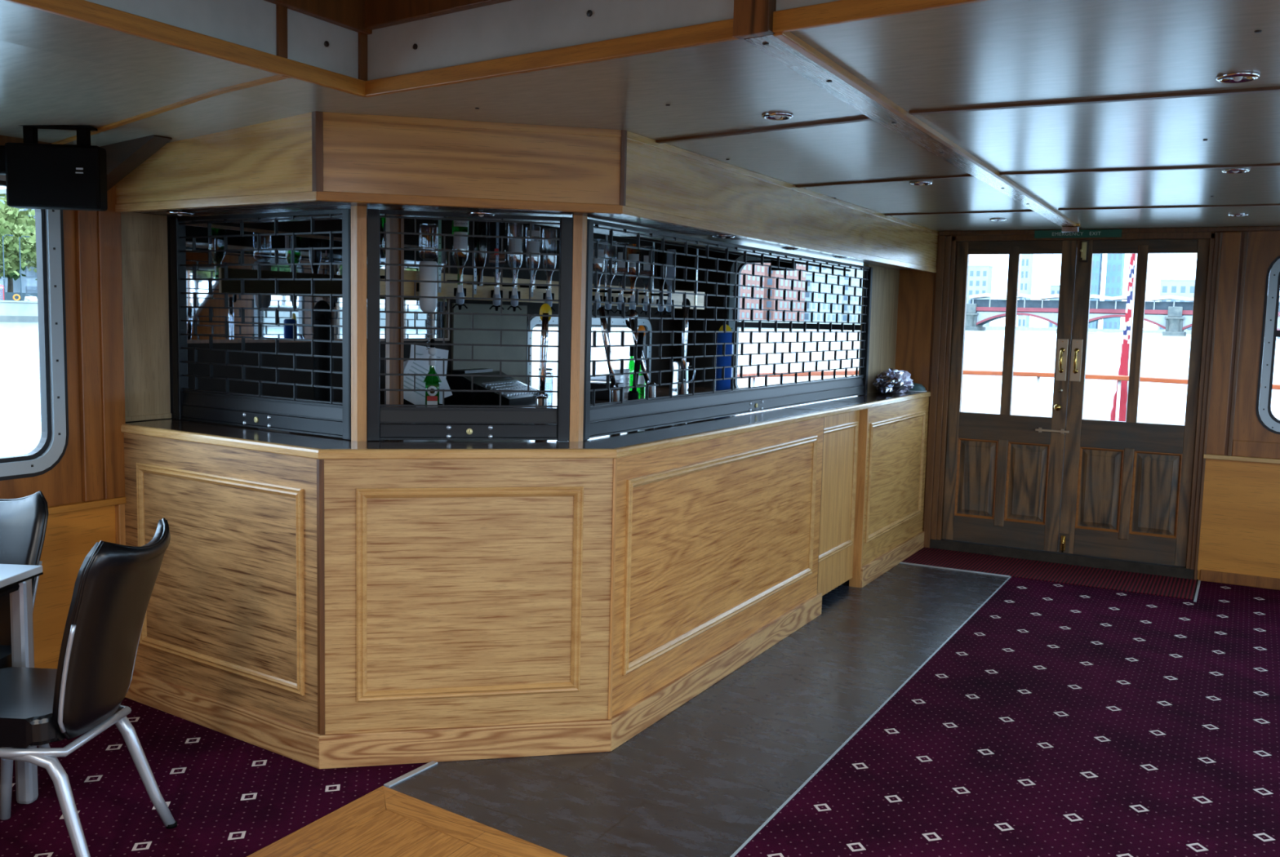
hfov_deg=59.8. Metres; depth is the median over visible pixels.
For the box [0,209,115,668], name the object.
wall
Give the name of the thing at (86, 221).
trim
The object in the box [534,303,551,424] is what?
tap
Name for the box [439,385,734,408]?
countertop
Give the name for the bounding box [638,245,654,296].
bottle
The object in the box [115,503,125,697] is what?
trim
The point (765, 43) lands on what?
trim
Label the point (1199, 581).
trim
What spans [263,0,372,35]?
trim
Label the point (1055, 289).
building
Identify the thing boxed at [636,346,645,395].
bottle
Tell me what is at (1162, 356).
river
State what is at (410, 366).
list
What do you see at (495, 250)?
bottle
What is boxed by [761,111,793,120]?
recessed light
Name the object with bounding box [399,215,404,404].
trim
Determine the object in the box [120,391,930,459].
countertop
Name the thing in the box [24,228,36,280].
tree
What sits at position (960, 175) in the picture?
trim
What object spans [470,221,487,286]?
bottle
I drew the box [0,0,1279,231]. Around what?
ceiling
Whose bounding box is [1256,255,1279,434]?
window
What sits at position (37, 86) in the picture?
ceiling
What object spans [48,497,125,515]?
trim
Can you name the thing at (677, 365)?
jug
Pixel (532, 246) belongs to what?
bottle
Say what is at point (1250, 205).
trim
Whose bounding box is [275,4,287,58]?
trim
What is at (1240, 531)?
wall
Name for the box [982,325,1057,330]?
riverbank
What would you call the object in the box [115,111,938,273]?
soffit
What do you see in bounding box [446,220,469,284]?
bottle
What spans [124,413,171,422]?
trim
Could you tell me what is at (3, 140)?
trim
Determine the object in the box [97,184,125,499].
trim
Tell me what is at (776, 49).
trim
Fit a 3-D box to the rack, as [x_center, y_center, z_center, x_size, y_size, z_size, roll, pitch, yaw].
[-0.369,-0.997,6.420,0.026,0.558,3.450,4,6,28]
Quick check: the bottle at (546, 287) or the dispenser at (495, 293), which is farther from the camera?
the bottle at (546, 287)
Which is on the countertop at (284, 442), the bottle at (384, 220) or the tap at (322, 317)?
the tap at (322, 317)
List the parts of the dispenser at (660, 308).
push lever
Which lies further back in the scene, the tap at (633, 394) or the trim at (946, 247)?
the trim at (946, 247)
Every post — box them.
[2,234,13,300]
[18,235,29,301]
[351,205,367,441]
[568,215,586,441]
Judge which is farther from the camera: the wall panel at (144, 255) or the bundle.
the bundle
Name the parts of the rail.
hand rail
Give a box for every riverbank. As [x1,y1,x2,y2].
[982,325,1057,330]
[1088,328,1191,333]
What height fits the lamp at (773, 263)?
0.270 m
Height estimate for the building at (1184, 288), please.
48.800 m
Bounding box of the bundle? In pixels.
[23,296,37,301]
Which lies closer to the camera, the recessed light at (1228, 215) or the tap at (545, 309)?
the tap at (545, 309)
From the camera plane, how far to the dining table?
3.43 m
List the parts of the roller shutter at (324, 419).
guide rail, head rail, rail, guide rail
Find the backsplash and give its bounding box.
[451,302,527,383]
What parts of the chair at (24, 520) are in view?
seat, backrest, leg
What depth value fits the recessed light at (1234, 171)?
4.38 m
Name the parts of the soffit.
corner trim, downlight, bar canopy, corner trim, downlight, downlight, downlight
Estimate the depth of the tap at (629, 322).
5.04 m
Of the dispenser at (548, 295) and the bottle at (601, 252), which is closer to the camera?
the dispenser at (548, 295)
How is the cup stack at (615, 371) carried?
on the bar
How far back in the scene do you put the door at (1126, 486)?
7.20 m
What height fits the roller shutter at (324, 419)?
0.819 m
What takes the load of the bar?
on the floor
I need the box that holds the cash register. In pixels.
[444,368,547,408]
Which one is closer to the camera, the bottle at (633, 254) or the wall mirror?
the wall mirror
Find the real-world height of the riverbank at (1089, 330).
3.200 m
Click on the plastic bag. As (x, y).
(895, 381)
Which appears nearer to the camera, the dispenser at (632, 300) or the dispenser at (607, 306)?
the dispenser at (607, 306)
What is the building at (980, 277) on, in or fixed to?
on the riverbank at (987, 328)
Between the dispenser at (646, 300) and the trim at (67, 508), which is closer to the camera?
the trim at (67, 508)
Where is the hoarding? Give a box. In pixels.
[5,292,37,301]
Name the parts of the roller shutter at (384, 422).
guide rail, rail, head rail, guide rail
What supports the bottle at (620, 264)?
attached to the rack
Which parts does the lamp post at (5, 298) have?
post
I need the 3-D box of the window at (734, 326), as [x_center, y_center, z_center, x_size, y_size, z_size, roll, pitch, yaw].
[1.188,-0.723,8.194,1.180,1.140,0.054,4,6,28]
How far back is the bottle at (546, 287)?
6.05 m
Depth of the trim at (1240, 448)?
6.82 m
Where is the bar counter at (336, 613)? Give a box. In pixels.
[124,396,929,768]
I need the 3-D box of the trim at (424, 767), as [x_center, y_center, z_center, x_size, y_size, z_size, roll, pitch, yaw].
[-0.776,1.178,3.786,0.025,0.016,0.241,5,7,31]
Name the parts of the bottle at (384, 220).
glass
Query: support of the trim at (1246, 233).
attached to the wall at (1240, 531)
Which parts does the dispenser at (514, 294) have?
push lever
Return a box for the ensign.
[1110,253,1137,421]
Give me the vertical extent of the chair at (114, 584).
0.954 m
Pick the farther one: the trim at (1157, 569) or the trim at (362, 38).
the trim at (1157, 569)
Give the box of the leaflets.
[590,375,624,399]
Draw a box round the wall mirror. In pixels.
[185,222,450,343]
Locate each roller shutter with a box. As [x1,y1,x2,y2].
[169,208,351,439]
[367,208,573,441]
[582,218,872,440]
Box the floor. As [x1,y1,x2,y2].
[0,563,1279,856]
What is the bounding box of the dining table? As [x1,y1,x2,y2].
[0,564,43,804]
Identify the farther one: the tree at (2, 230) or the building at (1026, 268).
the building at (1026, 268)
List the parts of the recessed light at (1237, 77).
bulb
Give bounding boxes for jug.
[672,361,695,391]
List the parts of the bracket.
plate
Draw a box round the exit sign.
[1034,229,1122,238]
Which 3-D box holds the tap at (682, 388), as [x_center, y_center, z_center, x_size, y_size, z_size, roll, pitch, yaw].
[0.207,-0.344,5.360,0.077,0.560,0.132,2,6,2]
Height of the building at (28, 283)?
18.800 m
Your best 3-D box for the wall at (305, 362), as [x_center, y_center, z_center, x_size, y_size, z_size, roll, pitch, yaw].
[-0.932,-0.191,6.576,0.060,2.240,4.980,4,6,28]
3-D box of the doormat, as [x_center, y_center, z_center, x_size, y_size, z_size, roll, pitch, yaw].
[2.623,0.932,7.192,1.737,0.034,0.612,4,6,28]
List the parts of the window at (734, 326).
frame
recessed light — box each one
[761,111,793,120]
[910,181,932,186]
[989,217,1007,221]
[1215,71,1260,83]
[1222,168,1249,173]
[1227,213,1248,217]
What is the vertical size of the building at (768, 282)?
27.800 m
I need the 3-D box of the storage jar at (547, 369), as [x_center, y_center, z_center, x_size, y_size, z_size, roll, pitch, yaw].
[-0.541,-0.240,6.385,0.084,0.214,0.084,4,6,28]
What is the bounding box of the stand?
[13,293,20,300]
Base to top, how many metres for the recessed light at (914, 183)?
0.024 m
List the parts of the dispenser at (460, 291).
push lever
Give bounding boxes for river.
[0,322,1279,457]
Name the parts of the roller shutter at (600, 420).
guide rail, rail, head rail, guide rail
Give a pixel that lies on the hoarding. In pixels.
(9, 295)
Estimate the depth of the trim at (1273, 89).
3.10 m
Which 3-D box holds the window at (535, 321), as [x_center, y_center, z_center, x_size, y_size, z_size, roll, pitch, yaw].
[-0.329,-0.460,7.612,0.054,0.620,1.650,4,6,28]
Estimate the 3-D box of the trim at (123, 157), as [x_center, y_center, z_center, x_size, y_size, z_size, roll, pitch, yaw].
[-1.879,-0.977,4.070,0.470,0.205,0.070,5,7,34]
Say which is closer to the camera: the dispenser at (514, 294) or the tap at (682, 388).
the tap at (682, 388)
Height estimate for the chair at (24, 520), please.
0.954 m
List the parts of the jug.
handle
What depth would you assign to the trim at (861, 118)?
3.70 m
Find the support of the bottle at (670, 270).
attached to the rack
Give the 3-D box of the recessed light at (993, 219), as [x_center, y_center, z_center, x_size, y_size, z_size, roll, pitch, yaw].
[2.135,-1.248,6.636,0.100,0.024,0.100,4,6,28]
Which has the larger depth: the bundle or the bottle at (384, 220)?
the bundle
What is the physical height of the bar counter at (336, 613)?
1.068 m
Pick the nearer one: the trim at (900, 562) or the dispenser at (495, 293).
the dispenser at (495, 293)
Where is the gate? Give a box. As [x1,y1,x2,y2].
[817,410,859,595]
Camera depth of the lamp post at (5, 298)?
162.24 m
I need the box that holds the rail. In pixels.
[737,369,1279,421]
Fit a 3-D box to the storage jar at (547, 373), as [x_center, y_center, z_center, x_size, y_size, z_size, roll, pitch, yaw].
[-0.544,-0.237,6.507,0.072,0.184,0.072,4,6,28]
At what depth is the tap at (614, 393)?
4.76 m
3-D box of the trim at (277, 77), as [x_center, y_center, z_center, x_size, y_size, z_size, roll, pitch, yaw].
[-1.107,-0.979,3.164,0.391,0.010,0.023,6,8,42]
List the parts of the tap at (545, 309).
handle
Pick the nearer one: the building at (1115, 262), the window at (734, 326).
the window at (734, 326)
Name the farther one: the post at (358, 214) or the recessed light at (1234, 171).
the recessed light at (1234, 171)
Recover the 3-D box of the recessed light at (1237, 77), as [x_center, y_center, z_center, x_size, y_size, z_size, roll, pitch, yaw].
[1.495,-0.880,2.785,0.100,0.024,0.100,4,6,28]
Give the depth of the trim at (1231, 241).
6.85 m
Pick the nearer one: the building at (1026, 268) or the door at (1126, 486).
the door at (1126, 486)
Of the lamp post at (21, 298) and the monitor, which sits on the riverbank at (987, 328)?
the lamp post at (21, 298)
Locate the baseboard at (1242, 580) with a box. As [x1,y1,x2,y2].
[1200,569,1279,590]
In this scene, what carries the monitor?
hanging from the ceiling at (37, 86)
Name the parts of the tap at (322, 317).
handle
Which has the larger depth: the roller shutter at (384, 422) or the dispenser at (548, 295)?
the dispenser at (548, 295)
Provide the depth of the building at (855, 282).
531.51 m
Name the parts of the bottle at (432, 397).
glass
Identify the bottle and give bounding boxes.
[379,217,386,279]
[418,223,438,261]
[422,338,441,407]
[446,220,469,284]
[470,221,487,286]
[484,222,506,287]
[502,222,523,288]
[520,226,540,288]
[536,228,557,290]
[592,239,604,293]
[598,240,617,292]
[611,242,629,293]
[622,244,639,295]
[626,346,634,391]
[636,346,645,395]
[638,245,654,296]
[650,248,666,297]
[662,248,675,297]
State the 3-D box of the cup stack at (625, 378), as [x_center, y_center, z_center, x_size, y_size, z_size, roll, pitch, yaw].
[-0.102,-0.301,7.290,0.076,0.178,0.076,4,6,28]
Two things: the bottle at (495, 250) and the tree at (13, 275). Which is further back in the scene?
the tree at (13, 275)
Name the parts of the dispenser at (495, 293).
push lever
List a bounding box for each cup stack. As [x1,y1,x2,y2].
[613,368,621,382]
[621,368,630,396]
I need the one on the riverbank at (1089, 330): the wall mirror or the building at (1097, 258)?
the building at (1097, 258)
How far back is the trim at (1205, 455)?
6.84 m
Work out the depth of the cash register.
5.96 m
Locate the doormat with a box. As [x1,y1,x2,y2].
[902,546,1198,599]
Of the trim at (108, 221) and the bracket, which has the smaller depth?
the trim at (108, 221)
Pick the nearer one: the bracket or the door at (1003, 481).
the bracket
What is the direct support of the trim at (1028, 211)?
attached to the ceiling at (991, 52)
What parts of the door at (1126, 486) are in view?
pull handle, push plate, panel, panel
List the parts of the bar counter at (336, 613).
panel moulding, panel, corner post, panel, panel moulding, corner post, panel, panel moulding, panel moulding, panel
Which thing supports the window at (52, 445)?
in the wall at (69, 536)
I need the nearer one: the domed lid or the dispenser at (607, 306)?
the dispenser at (607, 306)
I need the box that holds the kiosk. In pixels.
[0,284,4,300]
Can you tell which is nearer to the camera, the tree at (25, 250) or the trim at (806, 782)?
the trim at (806, 782)
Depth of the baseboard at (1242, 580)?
6.91 m
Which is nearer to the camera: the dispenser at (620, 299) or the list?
the list
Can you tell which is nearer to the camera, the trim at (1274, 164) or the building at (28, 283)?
the trim at (1274, 164)
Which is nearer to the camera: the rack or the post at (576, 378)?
the post at (576, 378)
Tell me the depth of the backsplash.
6.53 m
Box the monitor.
[0,124,107,211]
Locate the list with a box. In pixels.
[403,344,452,407]
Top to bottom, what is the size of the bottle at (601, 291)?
0.310 m
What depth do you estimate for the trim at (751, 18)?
2.43 m
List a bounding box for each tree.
[0,194,36,292]
[0,217,19,276]
[0,225,36,275]
[0,260,26,280]
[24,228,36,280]
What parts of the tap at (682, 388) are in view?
handle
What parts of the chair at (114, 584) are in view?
leg, seat, leg, seat frame, backrest, leg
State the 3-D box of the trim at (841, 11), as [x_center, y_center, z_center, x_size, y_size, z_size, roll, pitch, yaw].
[0.394,-0.875,2.352,3.036,0.044,0.018,6,7,37]
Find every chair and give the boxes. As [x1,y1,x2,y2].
[0,490,50,747]
[0,518,177,856]
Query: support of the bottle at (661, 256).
attached to the rack
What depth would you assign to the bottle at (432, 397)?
5.55 m
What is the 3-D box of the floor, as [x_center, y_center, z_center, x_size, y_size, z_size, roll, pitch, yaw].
[0.040,1.344,2.481,5.700,0.043,11.410,4,6,28]
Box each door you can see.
[942,240,1077,551]
[1057,239,1209,566]
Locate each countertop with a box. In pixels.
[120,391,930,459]
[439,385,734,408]
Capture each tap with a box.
[313,300,331,404]
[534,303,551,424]
[598,306,619,402]
[625,309,655,398]
[627,325,645,399]
[676,298,690,395]
[715,324,733,391]
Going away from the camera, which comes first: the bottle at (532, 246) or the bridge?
the bottle at (532, 246)
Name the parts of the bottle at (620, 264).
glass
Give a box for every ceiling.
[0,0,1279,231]
[0,40,307,146]
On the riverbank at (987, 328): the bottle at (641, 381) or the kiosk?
the kiosk
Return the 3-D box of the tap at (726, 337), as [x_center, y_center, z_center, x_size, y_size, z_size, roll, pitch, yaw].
[0.434,-0.317,5.757,0.135,0.439,0.135,-3,7,-41]
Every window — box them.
[0,174,68,480]
[525,314,652,386]
[727,255,860,388]
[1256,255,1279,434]
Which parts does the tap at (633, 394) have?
handle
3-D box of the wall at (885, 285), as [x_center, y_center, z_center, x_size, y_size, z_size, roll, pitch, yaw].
[1.620,-0.667,7.531,0.038,0.839,0.725,4,6,28]
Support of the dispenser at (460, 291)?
attached to the bottle at (459, 227)
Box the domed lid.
[907,382,926,391]
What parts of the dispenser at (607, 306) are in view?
push lever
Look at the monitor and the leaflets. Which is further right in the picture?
the leaflets
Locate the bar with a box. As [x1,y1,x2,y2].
[439,385,734,424]
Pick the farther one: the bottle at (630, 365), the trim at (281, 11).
the bottle at (630, 365)
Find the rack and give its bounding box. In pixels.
[366,219,704,309]
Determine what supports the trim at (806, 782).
on the floor
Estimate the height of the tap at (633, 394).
0.430 m
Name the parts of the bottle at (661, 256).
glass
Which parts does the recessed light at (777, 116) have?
bulb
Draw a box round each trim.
[0,135,51,145]
[3,0,364,97]
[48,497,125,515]
[51,90,219,144]
[75,210,103,502]
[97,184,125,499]
[100,134,172,191]
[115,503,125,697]
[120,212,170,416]
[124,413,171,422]
[213,74,290,94]
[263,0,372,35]
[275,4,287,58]
[358,32,367,80]
[364,0,989,97]
[383,760,437,787]
[385,214,399,404]
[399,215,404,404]
[655,116,871,143]
[729,576,1011,856]
[733,0,776,39]
[743,34,1072,226]
[762,42,1028,204]
[795,174,973,187]
[884,209,1035,216]
[899,561,1009,577]
[909,86,1279,115]
[923,231,1222,579]
[929,538,1197,579]
[938,226,1279,235]
[999,163,1279,175]
[1057,204,1279,210]
[1193,580,1200,602]
[1203,453,1279,463]
[1205,231,1241,455]
[1226,231,1248,456]
[1231,440,1279,459]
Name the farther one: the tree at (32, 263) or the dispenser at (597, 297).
the tree at (32, 263)
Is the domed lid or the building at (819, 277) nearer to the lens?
the domed lid
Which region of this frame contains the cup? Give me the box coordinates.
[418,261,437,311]
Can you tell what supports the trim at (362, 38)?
attached to the ceiling at (991, 52)
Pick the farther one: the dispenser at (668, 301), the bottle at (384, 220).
the dispenser at (668, 301)
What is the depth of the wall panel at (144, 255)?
4.49 m
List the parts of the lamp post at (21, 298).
post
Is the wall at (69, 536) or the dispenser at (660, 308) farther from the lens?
the dispenser at (660, 308)
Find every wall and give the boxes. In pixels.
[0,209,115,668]
[0,300,860,328]
[125,212,679,423]
[675,231,1279,580]
[858,264,899,394]
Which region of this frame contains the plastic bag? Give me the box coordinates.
[871,368,913,395]
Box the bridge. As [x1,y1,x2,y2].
[964,293,1279,338]
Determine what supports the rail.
on the deck
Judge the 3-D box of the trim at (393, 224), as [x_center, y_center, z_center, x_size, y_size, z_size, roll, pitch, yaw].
[-0.928,-0.391,4.205,0.020,0.825,0.072,4,6,28]
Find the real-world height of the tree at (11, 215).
17.837 m
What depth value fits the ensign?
10.27 m
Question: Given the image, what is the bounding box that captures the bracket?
[1061,223,1080,232]
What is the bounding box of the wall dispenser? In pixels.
[416,223,438,349]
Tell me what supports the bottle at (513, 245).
attached to the rack
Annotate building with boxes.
[0,188,37,293]
[739,262,764,319]
[763,262,805,320]
[804,272,843,321]
[806,265,862,322]
[966,265,992,326]
[1017,253,1033,327]
[1048,284,1059,328]
[1088,253,1102,328]
[1102,253,1124,328]
[1157,280,1195,331]
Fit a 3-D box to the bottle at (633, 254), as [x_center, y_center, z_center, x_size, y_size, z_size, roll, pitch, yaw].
[-0.054,-0.977,6.863,0.111,0.310,0.081,4,6,28]
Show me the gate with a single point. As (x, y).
(841, 431)
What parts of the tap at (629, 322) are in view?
handle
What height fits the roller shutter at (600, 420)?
0.819 m
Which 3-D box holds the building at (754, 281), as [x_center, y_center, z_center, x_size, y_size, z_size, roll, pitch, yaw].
[32.275,-52.114,416.660,18.600,22.800,30.600,4,6,28]
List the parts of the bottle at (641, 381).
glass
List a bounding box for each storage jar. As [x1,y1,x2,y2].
[537,368,553,405]
[546,372,553,404]
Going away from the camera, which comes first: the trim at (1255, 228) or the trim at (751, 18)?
the trim at (751, 18)
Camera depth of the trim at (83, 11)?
2.71 m
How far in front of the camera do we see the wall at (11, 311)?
161.41 m
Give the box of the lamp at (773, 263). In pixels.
[770,259,795,271]
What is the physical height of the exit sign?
0.050 m

